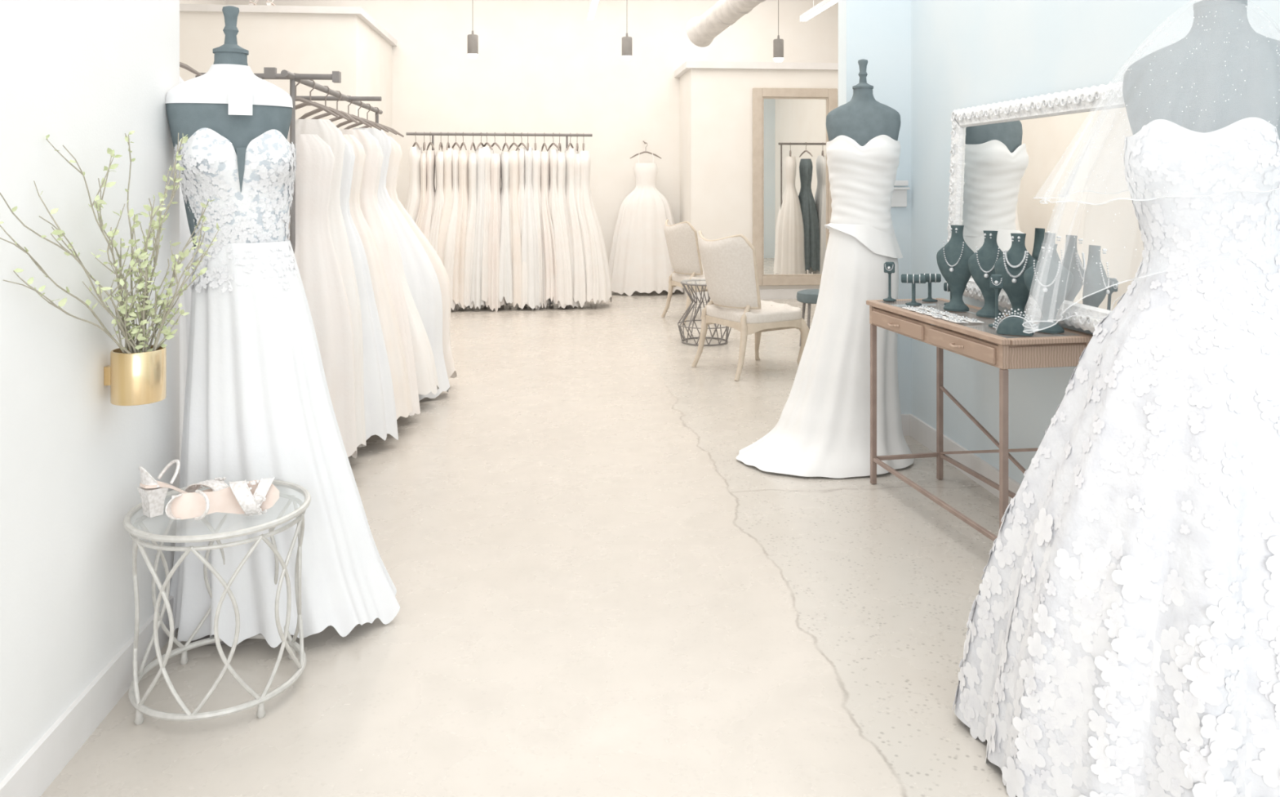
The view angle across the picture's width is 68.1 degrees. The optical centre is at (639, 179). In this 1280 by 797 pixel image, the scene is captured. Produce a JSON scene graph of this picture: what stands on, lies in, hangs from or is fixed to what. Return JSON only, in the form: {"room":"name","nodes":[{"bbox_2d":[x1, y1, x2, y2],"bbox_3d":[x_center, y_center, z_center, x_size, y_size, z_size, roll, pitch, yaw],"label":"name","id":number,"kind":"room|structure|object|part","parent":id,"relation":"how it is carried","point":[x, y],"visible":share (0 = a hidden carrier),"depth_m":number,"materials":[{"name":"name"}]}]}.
{"room":"clothing store","nodes":[
{"label":"clothing store","id":0,"kind":"room"},
{"bbox_2d":[0,0,179,782],"bbox_3d":[-1.281,-0.650,-0.005,0.150,4.200,6.240,0,0,-6],"label":"wall","id":1,"kind":"structure","parent":0,"point":[85,74],"depth_m":2.39,"materials":[{"name":"white paint"}]},
{"bbox_2d":[0,595,177,796],"bbox_3d":[-1.198,1.390,0.003,0.015,0.120,6.240,0,0,-6],"label":"baseboard","id":2,"kind":"structure","parent":1,"relation":"attached to","point":[33,775],"depth_m":2.41,"materials":[{"name":"paint"}]},
{"bbox_2d":[0,130,220,405],"bbox_3d":[-1.276,0.238,2.368,0.322,0.735,0.736,0,0,-6],"label":"potted plant","id":3,"kind":"object","parent":1,"relation":"attached to","point":[135,374],"visible":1,"depth_m":2.54,"materials":[{"name":"green plant"}]},
{"bbox_2d":[179,0,226,4],"bbox_3d":[-4.783,-0.650,7.262,0.100,4.200,9.210,0,0,-6],"label":"wall","id":4,"kind":"structure","parent":0,"point":[181,2],"depth_m":11.06,"materials":[{"name":"beige paint"}]},
{"bbox_2d":[179,11,391,137],"bbox_3d":[-4.056,-0.125,10.805,2.040,3.150,2.300,0,0,-6],"label":"wall","id":5,"kind":"structure","parent":0,"point":[297,43],"depth_m":9.71,"materials":[{"name":"beige paint"}]},
{"bbox_2d":[179,4,396,45],"bbox_3d":[-4.023,-1.735,10.778,2.100,0.070,2.360,0,0,-6],"label":"fitting","id":6,"kind":"object","parent":5,"relation":"on","point":[359,11],"visible":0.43,"depth_m":9.65,"materials":[{"name":"paint"}]},
{"bbox_2d":[248,0,257,4],"bbox_3d":[-3.969,-1.834,9.909,0.242,0.124,0.086,0,0,-10],"label":"sandal","id":7,"kind":"object","parent":6,"relation":"on","point":[251,2],"visible":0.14,"depth_m":9.87,"materials":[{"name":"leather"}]},
{"bbox_2d":[266,0,275,5],"bbox_3d":[-3.787,-1.834,9.897,0.242,0.124,0.086,0,0,-27],"label":"sandal","id":8,"kind":"object","parent":6,"relation":"on","point":[268,2],"visible":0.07,"depth_m":9.84,"materials":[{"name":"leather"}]},
{"bbox_2d":[40,290,1017,796],"bbox_3d":[-0.355,1.500,4.638,8.400,0.100,15.500,0,0,-6],"label":"floor","id":9,"kind":"structure","parent":0,"point":[595,595],"depth_m":3.09,"materials":[{"name":"concrete"}]},
{"bbox_2d":[179,62,202,471],"bbox_3d":[-2.003,0.408,3.822,0.431,2.082,0.580,0,0,-6],"label":"rack","id":10,"kind":"object","parent":9,"relation":"on","point":[184,232],"visible":0.02,"depth_m":3.90,"materials":[{"name":"metal"}]},
{"bbox_2d":[123,479,311,724],"bbox_3d":[-1.194,1.188,2.696,0.488,0.524,0.488,0,0,-6],"label":"round side table","id":11,"kind":"object","parent":9,"relation":"on","point":[290,643],"visible":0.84,"depth_m":2.57,"materials":[{"name":"silver metal"}]},
{"bbox_2d":[137,459,228,517],"bbox_3d":[-1.292,0.861,2.716,0.099,0.142,0.278,0,0,37],"label":"sandal","id":12,"kind":"object","parent":11,"relation":"on","point":[153,492],"visible":0.84,"depth_m":2.63,"materials":[{"name":"leather"}]},
{"bbox_2d":[164,476,279,519],"bbox_3d":[-1.122,0.879,2.558,0.271,0.104,0.140,0,0,-18],"label":"sandal","id":13,"kind":"object","parent":11,"relation":"on","point":[247,498],"visible":1,"depth_m":2.59,"materials":[{"name":"leather"}]},
{"bbox_2d":[164,5,399,647],"bbox_3d":[-1.166,0.441,3.102,0.703,2.012,0.501,0,0,-24],"label":"dress","id":14,"kind":"object","parent":9,"relation":"on","point":[258,404],"visible":0.94,"depth_m":2.96,"materials":[{"name":"fabric"}]},
{"bbox_2d":[195,66,457,457],"bbox_3d":[-1.668,0.465,5.517,1.125,1.969,2.477,0,0,-9],"label":"rack","id":15,"kind":"object","parent":9,"relation":"on","point":[377,291],"visible":0.71,"depth_m":5.08,"materials":[{"name":"fabric"}]},
{"bbox_3d":[-1.835,0.465,5.497,0.649,1.969,2.480,0,0,-6],"label":"rail","id":16,"kind":"part","parent":15,"relation":"part of","materials":[{"name":"metal"}]},
{"bbox_2d":[404,131,612,311],"bbox_3d":[-1.564,0.470,10.705,2.512,2.007,0.690,0,0,-9],"label":"rack","id":17,"kind":"object","parent":9,"relation":"on","point":[522,227],"visible":0.92,"depth_m":10.50,"materials":[{"name":"fabric"}]},
{"bbox_2d":[661,218,707,324],"bbox_3d":[0.608,0.939,9.797,0.717,1.048,0.702,0,0,-20],"label":"accent chair","id":18,"kind":"object","parent":9,"relation":"on","point":[682,238],"visible":0.64,"depth_m":9.53,"materials":[{"name":"beige fabric"}]},
{"bbox_2d":[671,271,706,284],"bbox_3d":[0.663,1.014,9.817,0.560,0.133,0.620,0,0,-20],"label":"seat cushion","id":19,"kind":"object","parent":18,"relation":"on","point":[677,277],"depth_m":9.58,"materials":[{"name":"beige fabric"}]},
{"bbox_3d":[0.663,1.094,9.817,0.570,0.078,0.630,0,0,-20],"label":"seat rail","id":20,"kind":"part","parent":18,"relation":"part of","materials":[{"name":"brown wood"}]},
{"bbox_2d":[677,279,731,346],"bbox_3d":[0.577,1.177,8.447,0.490,0.545,0.490,0,0,-6],"label":"accent table","id":21,"kind":"object","parent":9,"relation":"on","point":[689,308],"visible":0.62,"depth_m":8.37,"materials":[{"name":"metal"}]},
{"bbox_2d":[691,230,809,381],"bbox_3d":[0.812,0.929,7.218,0.731,1.069,0.717,0,0,-30],"label":"accent chair","id":22,"kind":"object","parent":9,"relation":"on","point":[730,267],"visible":1,"depth_m":6.96,"materials":[{"name":"beige fabric"}]},
{"bbox_3d":[0.864,1.087,7.247,0.581,0.080,0.643,0,0,-30],"label":"seat rail","id":23,"kind":"part","parent":22,"relation":"part of","materials":[{"name":"brown wood"}]},
{"bbox_2d":[706,299,801,323],"bbox_3d":[0.864,1.005,7.247,0.571,0.135,0.632,0,0,-30],"label":"seat cushion","id":24,"kind":"object","parent":22,"relation":"on","point":[766,312],"depth_m":7.01,"materials":[{"name":"beige fabric"}]},
{"bbox_2d":[796,288,819,346],"bbox_3d":[1.512,1.203,8.137,0.330,0.496,0.330,0,0,-6],"label":"round stool","id":25,"kind":"object","parent":9,"relation":"on","point":[810,296],"visible":0.52,"depth_m":8.04,"materials":[{"name":"fabric"}]},
{"bbox_3d":[1.512,1.002,8.137,0.330,0.095,0.330,0,0,-6],"label":"padded seat","id":26,"kind":"part","parent":25,"relation":"part of","materials":[{"name":"fabric"}]},
{"bbox_2d":[735,58,914,478],"bbox_3d":[0.958,0.406,4.911,0.930,2.082,0.671,0,0,-6],"label":"gown","id":27,"kind":"object","parent":9,"relation":"on","point":[822,428],"visible":1,"depth_m":4.85,"materials":[{"name":"fabric"}]},
{"bbox_2d":[866,297,1093,541],"bbox_3d":[1.376,1.014,4.014,0.423,0.873,1.156,0,0,-11],"label":"console table","id":28,"kind":"object","parent":9,"relation":"on","point":[979,341],"visible":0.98,"depth_m":3.92,"materials":[{"name":"brown wood"}]},
{"bbox_2d":[883,261,896,301],"bbox_3d":[1.189,0.484,4.507,0.062,0.184,0.062,0,0,23],"label":"display stand","id":29,"kind":"object","parent":28,"relation":"on","point":[889,267],"visible":1,"depth_m":4.49,"materials":[{"name":"fabric"}]},
{"bbox_2d":[901,273,925,306],"bbox_3d":[1.259,0.505,4.358,0.110,0.144,0.072,0,0,17],"label":"display stand","id":30,"kind":"object","parent":28,"relation":"on","point":[913,278],"visible":1,"depth_m":4.35,"materials":[{"name":"fabric"}]},
{"bbox_2d":[920,272,941,302],"bbox_3d":[1.375,0.510,4.493,0.100,0.134,0.072,0,0,12],"label":"display stand","id":31,"kind":"object","parent":28,"relation":"on","point":[930,277],"visible":0.79,"depth_m":4.48,"materials":[{"name":"fabric"}]},
{"bbox_2d":[902,305,983,322],"bbox_3d":[1.274,0.568,4.017,0.136,0.015,0.467,0,0,-11],"label":"belt","id":32,"kind":"object","parent":28,"relation":"on","point":[951,316],"visible":1,"depth_m":4.00,"materials":[{"name":"white fabric"}]},
{"bbox_2d":[943,282,951,305],"bbox_3d":[1.434,0.490,4.352,0.072,0.174,0.072,0,0,23],"label":"display stand","id":33,"kind":"object","parent":28,"relation":"on","point":[946,287],"visible":0.12,"depth_m":4.35,"materials":[{"name":"fabric"}]},
{"bbox_2d":[936,225,974,311],"bbox_3d":[1.395,0.389,4.180,0.100,0.374,0.165,0,0,-22],"label":"bust","id":34,"kind":"object","parent":28,"relation":"on","point":[953,258],"visible":0.94,"depth_m":4.16,"materials":[{"name":"fabric"}]},
{"bbox_2d":[968,230,1004,317],"bbox_3d":[1.473,0.397,3.991,0.102,0.360,0.163,0,0,-26],"label":"bust","id":35,"kind":"object","parent":28,"relation":"on","point":[981,264],"visible":0.86,"depth_m":3.98,"materials":[{"name":"fabric"}]},
{"bbox_2d":[988,274,1003,327],"bbox_3d":[1.399,0.474,3.713,0.062,0.204,0.062,0,0,23],"label":"display stand","id":36,"kind":"object","parent":28,"relation":"on","point":[996,281],"visible":0.94,"depth_m":3.70,"materials":[{"name":"fabric"}]},
{"bbox_2d":[992,307,1038,336],"bbox_3d":[1.403,0.529,3.540,0.159,0.095,0.060,0,0,29],"label":"tiara","id":37,"kind":"object","parent":28,"relation":"on","point":[1015,324],"visible":1,"depth_m":3.52,"materials":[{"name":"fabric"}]},
{"bbox_2d":[994,232,1037,324],"bbox_3d":[1.512,0.397,3.795,0.101,0.360,0.164,0,0,-26],"label":"bust","id":38,"kind":"object","parent":28,"relation":"on","point":[1012,265],"visible":0.87,"depth_m":3.78,"materials":[{"name":"fabric"}]},
{"bbox_2d":[1023,243,1073,333],"bbox_3d":[1.552,0.411,3.599,0.100,0.331,0.166,0,0,-28],"label":"bust","id":39,"kind":"object","parent":28,"relation":"on","point":[1049,287],"visible":0.99,"depth_m":3.58,"materials":[{"name":"fabric"}]},
{"bbox_2d":[952,0,1279,796],"bbox_3d":[1.331,0.455,2.386,0.989,2.020,1.063,0,0,-6],"label":"gown","id":40,"kind":"object","parent":9,"relation":"on","point":[1122,639],"visible":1,"depth_m":2.07,"materials":[{"name":"fabric"}]},
{"bbox_2d":[226,0,838,263],"bbox_3d":[-1.108,-0.650,12.301,8.400,4.200,0.100,0,0,-6],"label":"wall","id":41,"kind":"structure","parent":0,"point":[540,66],"depth_m":12.28,"materials":[{"name":"beige paint"}]},
{"bbox_2d":[680,68,838,296],"bbox_3d":[1.797,0.055,12.033,2.470,2.790,1.000,0,0,-6],"label":"wall","id":42,"kind":"structure","parent":0,"point":[716,104],"depth_m":11.46,"materials":[{"name":"beige paint"}]},
{"bbox_2d":[608,140,684,295],"bbox_3d":[0.066,0.472,12.061,1.032,1.959,0.569,0,0,-6],"label":"gown","id":43,"kind":"object","parent":42,"relation":"hanging from","point":[639,260],"visible":0.85,"depth_m":11.88,"materials":[{"name":"white fabric"}]},
{"bbox_2d":[692,288,819,299],"bbox_3d":[1.847,1.390,11.528,2.470,0.120,0.015,0,0,-6],"label":"baseboard","id":44,"kind":"structure","parent":42,"relation":"attached to","point":[764,293],"depth_m":11.50,"materials":[{"name":"paint"}]},
{"bbox_2d":[674,61,838,77],"bbox_3d":[1.765,-1.380,12.000,2.540,0.080,1.060,0,0,-6],"label":"fitting","id":45,"kind":"object","parent":42,"relation":"on","point":[686,66],"visible":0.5,"depth_m":11.45,"materials":[{"name":"paint"}]},
{"bbox_2d":[752,87,837,285],"bbox_3d":[1.885,0.085,11.499,1.040,2.390,0.050,0,0,-6],"label":"mirror","id":46,"kind":"object","parent":42,"relation":"attached to","point":[792,199],"visible":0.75,"depth_m":11.50,"materials":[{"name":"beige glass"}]},
{"bbox_2d":[764,98,826,274],"bbox_3d":[1.883,0.085,11.514,0.880,2.230,0.010,0,0,-6],"label":"mirror glass","id":47,"kind":"object","parent":46,"relation":"attached to","point":[795,129],"depth_m":11.51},
{"bbox_2d":[838,0,911,413],"bbox_3d":[2.410,-0.650,5.537,2.520,4.200,0.150,0,0,-6],"label":"wall","id":48,"kind":"structure","parent":0,"point":[878,32],"depth_m":5.37,"materials":[{"name":"blue paint"}]},
{"bbox_2d":[891,180,910,207],"bbox_3d":[1.465,0.080,5.344,0.110,0.150,0.030,0,0,-6],"label":"card holder","id":49,"kind":"object","parent":48,"relation":"attached to","point":[899,198],"visible":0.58,"depth_m":5.34,"materials":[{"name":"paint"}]},
{"bbox_2d":[901,413,910,435],"bbox_3d":[1.346,1.390,5.350,0.365,0.120,0.015,0,0,-6],"label":"baseboard","id":50,"kind":"structure","parent":48,"relation":"attached to","point":[905,418],"depth_m":5.36,"materials":[{"name":"paint"}]},
{"bbox_2d":[911,0,1279,484],"bbox_3d":[2.012,-0.650,1.303,0.140,4.200,8.200,0,0,-6],"label":"wall","id":51,"kind":"structure","parent":0,"point":[966,53],"depth_m":4.38,"materials":[{"name":"blue paint"}]},
{"bbox_2d":[909,413,1020,504],"bbox_3d":[1.935,1.390,1.295,0.015,0.120,8.200,0,0,-6],"label":"baseboard","id":52,"kind":"structure","parent":51,"relation":"attached to","point":[924,433],"depth_m":4.70,"materials":[{"name":"paint"}]},
{"bbox_2d":[944,80,1144,332],"bbox_3d":[1.637,0.105,3.738,0.080,0.906,1.936,0,0,-6],"label":"wall mirror","id":53,"kind":"object","parent":51,"relation":"attached to","point":[1003,154],"visible":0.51,"depth_m":3.72,"materials":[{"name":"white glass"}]},
{"bbox_3d":[-0.355,-2.800,4.638,8.400,0.100,15.500,0,0,-6],"label":"ceiling","id":54,"kind":"structure","parent":0,"visible":0},
{"bbox_2d":[466,0,478,57],"bbox_3d":[-1.562,-1.942,8.840,0.100,1.614,0.100,0,0,-6],"label":"pendant light","id":55,"kind":"object","parent":54,"relation":"hanging from","point":[472,39],"visible":1,"depth_m":8.80,"materials":[{"name":"white metal"}]},
{"bbox_3d":[-1.562,-1.280,8.840,0.100,0.220,0.100,0,0,-6],"label":"lamp shade","id":56,"kind":"part","parent":55,"relation":"part of","materials":[{"name":"grey metal"}]},
{"bbox_3d":[-1.562,-2.059,8.840,0.100,1.379,0.100,0,0,-6],"label":"cord","id":57,"kind":"part","parent":55,"relation":"part of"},
{"bbox_3d":[-1.562,-1.155,8.840,0.098,0.040,0.098,0,0,-6],"label":"bulb","id":58,"kind":"part","parent":55,"relation":"part of","materials":[{"name":"white glass"}]},
{"bbox_2d":[586,0,599,20],"bbox_3d":[-0.378,-2.207,8.454,0.070,1.086,2.900,0,0,-6],"label":"ceiling light","id":59,"kind":"object","parent":54,"relation":"hanging from","point":[593,3],"visible":1,"depth_m":9.31,"materials":[{"name":"paint"}]},
{"bbox_2d":[622,0,631,60],"bbox_3d":[-0.123,-1.942,8.981,0.100,1.614,0.100,0,0,-6],"label":"pendant light","id":60,"kind":"object","parent":54,"relation":"hanging from","point":[626,41],"visible":1,"depth_m":8.94,"materials":[{"name":"white metal"}]},
{"bbox_3d":[-0.123,-1.280,8.981,0.100,0.220,0.100,0,0,-6],"label":"lamp shade","id":61,"kind":"part","parent":60,"relation":"part of","materials":[{"name":"grey metal"}]},
{"bbox_3d":[-0.123,-1.155,8.981,0.098,0.040,0.098,0,0,-6],"label":"bulb","id":62,"kind":"part","parent":60,"relation":"part of","materials":[{"name":"white glass"}]},
{"bbox_3d":[-0.123,-2.059,8.981,0.100,1.379,0.100,0,0,-6],"label":"cord","id":63,"kind":"part","parent":60,"relation":"part of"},
{"bbox_2d":[686,0,765,47],"bbox_3d":[1.349,-2.076,8.149,0.337,1.347,4.153,0,0,-20],"label":"air duct","id":64,"kind":"object","parent":54,"relation":"hanging from","point":[701,30],"visible":1,"depth_m":9.49,"materials":[{"name":"white metal"}]},
{"bbox_2d":[773,0,783,62],"bbox_3d":[1.334,-1.942,9.124,0.100,1.614,0.100,0,0,-6],"label":"pendant light","id":65,"kind":"object","parent":54,"relation":"hanging from","point":[778,44],"visible":1,"depth_m":9.09,"materials":[{"name":"white metal"}]},
{"bbox_3d":[1.334,-1.280,9.124,0.100,0.220,0.100,0,0,-6],"label":"lamp shade","id":66,"kind":"part","parent":65,"relation":"part of","materials":[{"name":"grey metal"}]},
{"bbox_3d":[1.334,-2.059,9.124,0.100,1.379,0.100,0,0,-6],"label":"cord","id":67,"kind":"part","parent":65,"relation":"part of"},
{"bbox_3d":[1.334,-1.155,9.124,0.098,0.040,0.098,0,0,-6],"label":"bulb","id":68,"kind":"part","parent":65,"relation":"part of","materials":[{"name":"white glass"}]},
{"bbox_2d":[800,0,838,21],"bbox_3d":[1.858,-2.207,8.497,0.070,1.086,2.950,0,0,-6],"label":"ceiling light","id":69,"kind":"object","parent":54,"relation":"hanging from","point":[824,4],"visible":1,"depth_m":9.38,"materials":[{"name":"paint"}]}
]}

